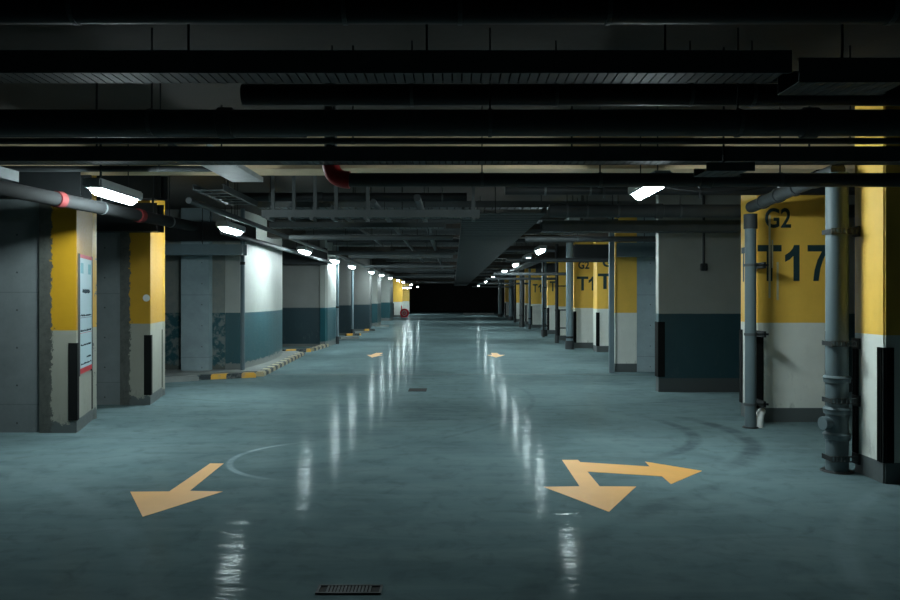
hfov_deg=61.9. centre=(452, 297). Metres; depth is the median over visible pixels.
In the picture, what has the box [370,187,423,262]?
pipe
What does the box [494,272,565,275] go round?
pipe
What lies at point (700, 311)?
wall
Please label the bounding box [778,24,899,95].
cable tray
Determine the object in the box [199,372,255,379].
kerb
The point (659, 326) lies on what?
guard
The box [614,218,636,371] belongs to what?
pillar
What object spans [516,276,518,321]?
pillar
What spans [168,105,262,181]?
cable tray
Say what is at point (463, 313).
kerb
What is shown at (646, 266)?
wall
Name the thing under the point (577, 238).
pipe
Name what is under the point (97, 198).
tray
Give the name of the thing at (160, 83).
pipe
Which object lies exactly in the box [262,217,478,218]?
tray
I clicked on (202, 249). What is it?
cable tray
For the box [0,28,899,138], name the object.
pipe
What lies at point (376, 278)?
wall
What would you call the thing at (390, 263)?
pipe
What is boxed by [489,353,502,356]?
arrow marking
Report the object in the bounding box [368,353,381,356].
arrow marking
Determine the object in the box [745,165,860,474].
drain pipe
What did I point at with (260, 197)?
cable tray
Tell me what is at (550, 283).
pillar
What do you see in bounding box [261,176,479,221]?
cable tray
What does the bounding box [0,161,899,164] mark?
tray
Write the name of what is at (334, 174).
pipe
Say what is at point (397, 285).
pillar
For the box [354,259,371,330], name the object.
wall
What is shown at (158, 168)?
pipe
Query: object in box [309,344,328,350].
kerb
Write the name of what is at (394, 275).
trim
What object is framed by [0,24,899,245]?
ceiling
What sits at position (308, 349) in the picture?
kerb
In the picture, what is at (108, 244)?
wall
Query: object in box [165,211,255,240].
cable tray
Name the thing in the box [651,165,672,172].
ceiling lamp
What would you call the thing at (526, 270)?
pillar
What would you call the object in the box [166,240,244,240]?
tray
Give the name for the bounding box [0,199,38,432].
wall
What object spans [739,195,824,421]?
pillar
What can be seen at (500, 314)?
steel post
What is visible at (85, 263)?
notice board
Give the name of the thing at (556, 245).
pipe
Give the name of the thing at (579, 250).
cable tray
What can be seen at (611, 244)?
pipe
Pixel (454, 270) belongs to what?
pipe
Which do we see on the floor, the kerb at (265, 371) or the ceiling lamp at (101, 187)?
the kerb at (265, 371)
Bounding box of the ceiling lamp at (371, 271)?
[368,259,374,273]
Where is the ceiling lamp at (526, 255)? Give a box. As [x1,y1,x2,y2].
[522,254,531,257]
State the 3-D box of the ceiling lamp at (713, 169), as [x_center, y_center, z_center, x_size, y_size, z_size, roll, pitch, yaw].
[1.945,-1.345,5.390,0.340,0.910,0.280,0,0,0]
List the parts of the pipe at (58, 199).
hanger rod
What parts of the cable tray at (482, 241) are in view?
rail, rail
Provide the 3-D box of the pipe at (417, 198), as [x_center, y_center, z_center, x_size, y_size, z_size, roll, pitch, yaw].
[-0.450,-1.506,21.200,0.097,0.589,23.600,0,0,0]
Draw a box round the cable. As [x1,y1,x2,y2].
[663,187,766,192]
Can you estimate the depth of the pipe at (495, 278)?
29.96 m
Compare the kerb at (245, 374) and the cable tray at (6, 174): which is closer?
the cable tray at (6, 174)
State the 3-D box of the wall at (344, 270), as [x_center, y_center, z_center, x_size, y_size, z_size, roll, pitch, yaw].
[-8.060,-0.150,30.700,7.880,3.300,0.600,0,0,0]
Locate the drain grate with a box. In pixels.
[315,584,382,593]
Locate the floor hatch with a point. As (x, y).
(410, 389)
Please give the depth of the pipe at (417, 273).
42.83 m
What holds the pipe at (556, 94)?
hanging from the ceiling
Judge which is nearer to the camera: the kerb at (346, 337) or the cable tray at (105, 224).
the cable tray at (105, 224)
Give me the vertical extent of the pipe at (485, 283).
1.104 m
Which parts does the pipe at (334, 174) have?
hanger rod, hanger rod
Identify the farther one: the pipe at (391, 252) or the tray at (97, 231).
the pipe at (391, 252)
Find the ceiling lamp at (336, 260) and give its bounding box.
[329,256,339,263]
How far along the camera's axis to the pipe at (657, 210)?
9.68 m
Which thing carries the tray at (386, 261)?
on the cable tray at (387, 260)
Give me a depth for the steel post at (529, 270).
36.16 m
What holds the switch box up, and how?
attached to the wall at (700, 311)
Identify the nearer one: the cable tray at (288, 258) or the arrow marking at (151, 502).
the arrow marking at (151, 502)
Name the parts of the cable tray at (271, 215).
rail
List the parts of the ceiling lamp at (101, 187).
hanger rod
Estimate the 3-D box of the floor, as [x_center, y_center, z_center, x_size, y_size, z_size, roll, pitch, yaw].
[0.000,1.650,42.000,24.000,0.300,96.000,0,0,0]
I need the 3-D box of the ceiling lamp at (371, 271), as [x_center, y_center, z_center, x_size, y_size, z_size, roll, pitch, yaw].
[-3.240,-1.387,29.800,0.175,0.827,0.960,0,0,0]
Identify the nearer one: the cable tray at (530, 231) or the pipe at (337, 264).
the cable tray at (530, 231)
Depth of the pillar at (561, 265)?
26.60 m
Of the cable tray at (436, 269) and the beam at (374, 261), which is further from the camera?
the beam at (374, 261)
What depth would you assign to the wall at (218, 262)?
15.20 m
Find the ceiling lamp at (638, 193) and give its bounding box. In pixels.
[628,187,662,199]
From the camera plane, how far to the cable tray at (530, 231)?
16.02 m
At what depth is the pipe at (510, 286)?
49.99 m
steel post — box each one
[498,280,502,316]
[508,276,512,319]
[514,276,515,321]
[519,269,524,326]
[528,269,530,328]
[541,262,546,335]
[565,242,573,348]
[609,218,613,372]
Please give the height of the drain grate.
0.008 m
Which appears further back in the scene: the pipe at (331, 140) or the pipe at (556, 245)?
the pipe at (556, 245)
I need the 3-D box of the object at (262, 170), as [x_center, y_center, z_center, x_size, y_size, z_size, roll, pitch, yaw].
[0.000,-1.590,8.225,24.000,0.420,0.450,0,0,0]
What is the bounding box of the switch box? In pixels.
[700,195,706,270]
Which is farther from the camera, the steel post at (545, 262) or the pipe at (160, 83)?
the steel post at (545, 262)
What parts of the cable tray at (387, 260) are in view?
rail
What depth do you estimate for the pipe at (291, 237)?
11.87 m
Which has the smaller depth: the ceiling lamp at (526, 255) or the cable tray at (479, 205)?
the cable tray at (479, 205)
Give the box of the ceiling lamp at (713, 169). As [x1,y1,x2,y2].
[694,47,754,176]
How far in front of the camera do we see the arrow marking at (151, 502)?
5.69 m
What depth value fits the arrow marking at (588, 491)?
6.26 m
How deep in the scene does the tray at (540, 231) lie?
11.12 m
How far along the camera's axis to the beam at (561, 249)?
26.00 m
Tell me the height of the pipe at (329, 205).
0.667 m
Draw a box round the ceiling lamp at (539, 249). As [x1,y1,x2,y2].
[534,245,546,253]
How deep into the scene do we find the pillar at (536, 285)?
37.60 m
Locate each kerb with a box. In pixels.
[165,375,198,382]
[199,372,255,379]
[256,351,304,375]
[282,348,310,351]
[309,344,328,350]
[339,336,358,338]
[345,333,360,335]
[463,313,493,314]
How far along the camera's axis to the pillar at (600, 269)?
20.80 m
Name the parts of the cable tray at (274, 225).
rail, rail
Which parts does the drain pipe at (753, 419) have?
clamp arm, clamp arm, clamp arm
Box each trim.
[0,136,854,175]
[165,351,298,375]
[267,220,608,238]
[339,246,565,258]
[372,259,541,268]
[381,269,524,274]
[393,275,524,278]
[403,279,524,280]
[403,281,524,283]
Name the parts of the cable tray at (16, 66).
hanger rod, rail, rail, hanger rod, hanger rod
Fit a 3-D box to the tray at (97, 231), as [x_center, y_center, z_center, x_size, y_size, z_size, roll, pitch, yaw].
[-5.090,-0.905,10.205,2.220,0.008,0.238,0,0,0]
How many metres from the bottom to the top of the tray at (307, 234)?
0.008 m
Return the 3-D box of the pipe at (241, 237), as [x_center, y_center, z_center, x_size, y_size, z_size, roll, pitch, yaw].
[-3.760,-1.417,17.600,0.104,0.765,10.401,0,0,1]
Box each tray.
[0,24,791,82]
[0,73,789,82]
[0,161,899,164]
[0,166,18,181]
[0,196,90,198]
[97,176,167,200]
[97,198,166,199]
[97,203,163,232]
[97,231,160,232]
[165,208,246,255]
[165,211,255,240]
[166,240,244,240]
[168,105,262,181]
[193,179,257,205]
[202,165,260,181]
[220,176,466,201]
[257,187,637,209]
[257,207,548,208]
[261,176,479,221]
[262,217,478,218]
[269,187,445,228]
[270,227,443,228]
[282,242,326,264]
[306,229,588,234]
[307,234,584,234]
[333,242,458,245]
[348,255,452,257]
[383,259,453,270]
[386,259,505,261]
[386,261,505,261]
[394,272,493,272]
[407,275,491,275]
[415,281,454,281]
[419,282,484,282]
[454,187,545,285]
[486,257,546,282]
[536,263,554,271]
[540,195,740,232]
[540,231,740,232]
[573,244,608,257]
[617,218,655,256]
[694,170,745,176]
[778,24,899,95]
[778,81,899,94]
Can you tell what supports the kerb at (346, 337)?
on the floor
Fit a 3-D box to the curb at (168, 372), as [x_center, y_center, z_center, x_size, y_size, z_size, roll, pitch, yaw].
[-7.897,1.475,17.625,8.205,0.050,6.550,0,0,0]
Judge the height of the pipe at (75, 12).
0.378 m
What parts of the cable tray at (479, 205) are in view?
rail, rail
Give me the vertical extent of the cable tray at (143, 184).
0.500 m
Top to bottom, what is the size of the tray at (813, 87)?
0.008 m
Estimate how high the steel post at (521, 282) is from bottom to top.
3.300 m
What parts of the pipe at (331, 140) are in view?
hanger rod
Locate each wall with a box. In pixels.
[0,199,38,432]
[97,201,119,404]
[165,209,180,368]
[181,208,211,370]
[212,209,224,369]
[225,209,281,368]
[282,240,319,345]
[320,240,335,345]
[339,259,350,334]
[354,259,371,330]
[372,269,380,325]
[381,275,392,320]
[410,284,524,310]
[637,218,655,371]
[656,195,854,391]
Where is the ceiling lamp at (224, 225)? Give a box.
[216,178,245,235]
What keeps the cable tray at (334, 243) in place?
hanging from the ceiling
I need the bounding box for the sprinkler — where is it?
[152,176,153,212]
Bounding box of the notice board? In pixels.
[78,253,92,376]
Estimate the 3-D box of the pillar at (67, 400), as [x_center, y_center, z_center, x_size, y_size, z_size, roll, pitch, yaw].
[-4.384,-0.150,8.832,0.431,3.300,1.018,0,0,0]
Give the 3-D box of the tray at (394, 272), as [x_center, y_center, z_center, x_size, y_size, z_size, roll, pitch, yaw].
[-0.125,-1.377,40.328,6.050,0.008,0.288,0,0,0]
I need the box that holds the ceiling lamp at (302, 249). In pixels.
[296,240,312,254]
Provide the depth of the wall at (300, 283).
23.25 m
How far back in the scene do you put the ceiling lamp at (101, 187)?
7.26 m
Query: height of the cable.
0.142 m
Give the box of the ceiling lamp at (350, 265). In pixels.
[347,246,355,268]
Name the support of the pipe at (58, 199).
hanging from the ceiling
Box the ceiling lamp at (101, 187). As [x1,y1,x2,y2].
[83,144,142,204]
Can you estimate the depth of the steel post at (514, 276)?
45.94 m
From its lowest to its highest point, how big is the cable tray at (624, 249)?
0.990 m
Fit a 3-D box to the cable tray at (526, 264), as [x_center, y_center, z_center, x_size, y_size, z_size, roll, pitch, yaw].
[2.600,-1.460,38.500,0.300,0.680,33.000,0,0,0]
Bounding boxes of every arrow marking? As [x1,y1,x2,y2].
[131,463,223,516]
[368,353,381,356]
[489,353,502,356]
[545,460,700,511]
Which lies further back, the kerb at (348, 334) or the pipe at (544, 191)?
the kerb at (348, 334)
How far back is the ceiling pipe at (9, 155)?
5.60 m
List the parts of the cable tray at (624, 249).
rail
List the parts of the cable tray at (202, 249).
hanger rod, rail, rail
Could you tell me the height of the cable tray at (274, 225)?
0.800 m
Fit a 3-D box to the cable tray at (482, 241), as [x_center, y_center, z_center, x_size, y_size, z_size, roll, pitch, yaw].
[0.645,-1.430,37.700,1.050,0.740,56.600,0,0,0]
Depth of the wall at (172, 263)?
15.25 m
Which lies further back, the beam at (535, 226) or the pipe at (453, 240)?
the pipe at (453, 240)
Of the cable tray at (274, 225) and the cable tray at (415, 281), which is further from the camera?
the cable tray at (415, 281)
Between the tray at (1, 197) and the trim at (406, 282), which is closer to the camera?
the tray at (1, 197)
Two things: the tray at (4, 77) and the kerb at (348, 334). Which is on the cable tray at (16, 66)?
the tray at (4, 77)
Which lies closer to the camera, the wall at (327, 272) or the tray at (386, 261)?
the wall at (327, 272)
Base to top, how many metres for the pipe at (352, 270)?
3.300 m
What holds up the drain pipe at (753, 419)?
on the floor
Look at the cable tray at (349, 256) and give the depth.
18.60 m
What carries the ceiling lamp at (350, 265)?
hanging from the ceiling
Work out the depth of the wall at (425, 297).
87.99 m
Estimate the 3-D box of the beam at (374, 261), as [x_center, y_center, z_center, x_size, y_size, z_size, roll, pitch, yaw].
[0.000,-1.590,35.225,24.000,0.420,0.450,0,0,0]
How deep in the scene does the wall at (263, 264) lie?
16.12 m
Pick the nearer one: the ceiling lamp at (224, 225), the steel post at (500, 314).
the ceiling lamp at (224, 225)
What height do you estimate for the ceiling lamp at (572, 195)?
0.827 m
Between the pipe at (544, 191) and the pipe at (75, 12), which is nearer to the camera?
the pipe at (75, 12)
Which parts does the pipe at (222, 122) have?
hanger rod, hanger rod, hanger rod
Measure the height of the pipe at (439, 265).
0.926 m
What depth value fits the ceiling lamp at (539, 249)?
15.90 m
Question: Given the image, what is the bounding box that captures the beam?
[0,172,91,198]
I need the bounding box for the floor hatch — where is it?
[408,388,426,390]
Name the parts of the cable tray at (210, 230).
rail, rail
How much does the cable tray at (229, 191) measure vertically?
0.580 m
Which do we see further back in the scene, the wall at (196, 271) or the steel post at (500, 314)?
the steel post at (500, 314)
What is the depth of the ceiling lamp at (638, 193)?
7.14 m
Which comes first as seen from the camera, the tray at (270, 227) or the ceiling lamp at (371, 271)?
the tray at (270, 227)
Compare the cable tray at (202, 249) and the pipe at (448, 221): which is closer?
the pipe at (448, 221)
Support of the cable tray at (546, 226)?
hanging from the ceiling
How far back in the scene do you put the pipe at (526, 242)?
23.41 m
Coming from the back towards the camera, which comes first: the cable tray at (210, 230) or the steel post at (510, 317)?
the steel post at (510, 317)
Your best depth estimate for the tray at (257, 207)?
11.94 m
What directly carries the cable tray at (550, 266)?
hanging from the ceiling
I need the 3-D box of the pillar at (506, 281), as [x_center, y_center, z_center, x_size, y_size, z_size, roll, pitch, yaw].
[4.304,-0.150,58.244,0.592,3.300,0.512,0,0,0]
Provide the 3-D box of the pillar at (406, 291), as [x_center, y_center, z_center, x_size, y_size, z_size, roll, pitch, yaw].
[-4.600,-0.150,72.300,0.800,3.300,0.600,0,0,0]
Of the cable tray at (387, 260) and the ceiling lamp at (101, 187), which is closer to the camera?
the ceiling lamp at (101, 187)
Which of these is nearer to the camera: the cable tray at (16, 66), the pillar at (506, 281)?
the cable tray at (16, 66)
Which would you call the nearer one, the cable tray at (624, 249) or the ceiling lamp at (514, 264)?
the cable tray at (624, 249)
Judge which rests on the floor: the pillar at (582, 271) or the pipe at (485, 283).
the pillar at (582, 271)
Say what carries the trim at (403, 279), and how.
attached to the ceiling
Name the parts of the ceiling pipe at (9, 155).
hanger rod, rail, rail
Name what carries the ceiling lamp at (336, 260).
hanging from the ceiling
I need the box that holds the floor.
[0,311,899,599]
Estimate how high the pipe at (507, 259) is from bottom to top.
0.924 m
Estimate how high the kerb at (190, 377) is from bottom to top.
0.090 m
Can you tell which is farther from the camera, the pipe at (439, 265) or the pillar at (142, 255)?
the pipe at (439, 265)
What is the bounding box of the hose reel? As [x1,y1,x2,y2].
[400,306,408,317]
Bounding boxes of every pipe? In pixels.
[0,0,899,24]
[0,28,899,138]
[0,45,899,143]
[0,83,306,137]
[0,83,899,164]
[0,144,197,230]
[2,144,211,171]
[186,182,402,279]
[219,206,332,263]
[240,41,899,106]
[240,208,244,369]
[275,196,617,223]
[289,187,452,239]
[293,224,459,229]
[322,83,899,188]
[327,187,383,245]
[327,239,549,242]
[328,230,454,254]
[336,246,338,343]
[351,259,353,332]
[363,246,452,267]
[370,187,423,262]
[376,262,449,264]
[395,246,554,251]
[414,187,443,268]
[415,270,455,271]
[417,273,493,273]
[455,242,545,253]
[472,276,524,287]
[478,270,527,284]
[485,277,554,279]
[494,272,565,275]
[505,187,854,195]
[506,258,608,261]
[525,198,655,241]
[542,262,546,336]
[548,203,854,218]
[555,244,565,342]
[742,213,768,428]
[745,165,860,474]
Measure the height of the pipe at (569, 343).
3.300 m
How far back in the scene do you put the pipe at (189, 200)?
11.28 m
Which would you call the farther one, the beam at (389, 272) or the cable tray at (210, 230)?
the beam at (389, 272)
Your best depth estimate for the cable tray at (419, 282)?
68.85 m
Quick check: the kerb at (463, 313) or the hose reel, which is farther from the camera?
the kerb at (463, 313)
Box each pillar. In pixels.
[39,176,96,432]
[120,201,164,404]
[393,279,402,316]
[403,284,409,313]
[505,280,508,316]
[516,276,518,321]
[525,269,527,323]
[531,269,541,327]
[547,262,554,333]
[558,262,565,339]
[573,242,592,347]
[593,242,608,351]
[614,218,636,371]
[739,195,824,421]
[852,106,899,483]
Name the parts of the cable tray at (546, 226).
rail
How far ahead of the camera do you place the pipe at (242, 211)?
15.08 m
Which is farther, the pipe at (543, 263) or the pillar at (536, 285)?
the pillar at (536, 285)
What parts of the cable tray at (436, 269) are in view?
rail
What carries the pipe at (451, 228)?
hanging from the ceiling
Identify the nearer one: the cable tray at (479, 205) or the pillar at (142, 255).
the pillar at (142, 255)
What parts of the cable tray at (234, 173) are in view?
rail, rail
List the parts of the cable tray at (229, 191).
rail, rail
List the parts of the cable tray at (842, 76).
rail, hanger rod, rail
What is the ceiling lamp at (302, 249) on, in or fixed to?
hanging from the ceiling
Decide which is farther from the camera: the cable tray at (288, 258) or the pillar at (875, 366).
the cable tray at (288, 258)
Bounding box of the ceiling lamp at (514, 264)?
[512,242,519,266]
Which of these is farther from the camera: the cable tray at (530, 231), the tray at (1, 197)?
the cable tray at (530, 231)
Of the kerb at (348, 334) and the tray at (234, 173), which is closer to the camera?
the tray at (234, 173)
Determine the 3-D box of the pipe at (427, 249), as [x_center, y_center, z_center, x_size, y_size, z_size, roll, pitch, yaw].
[0.631,-1.549,21.334,4.538,0.502,0.104,0,0,0]

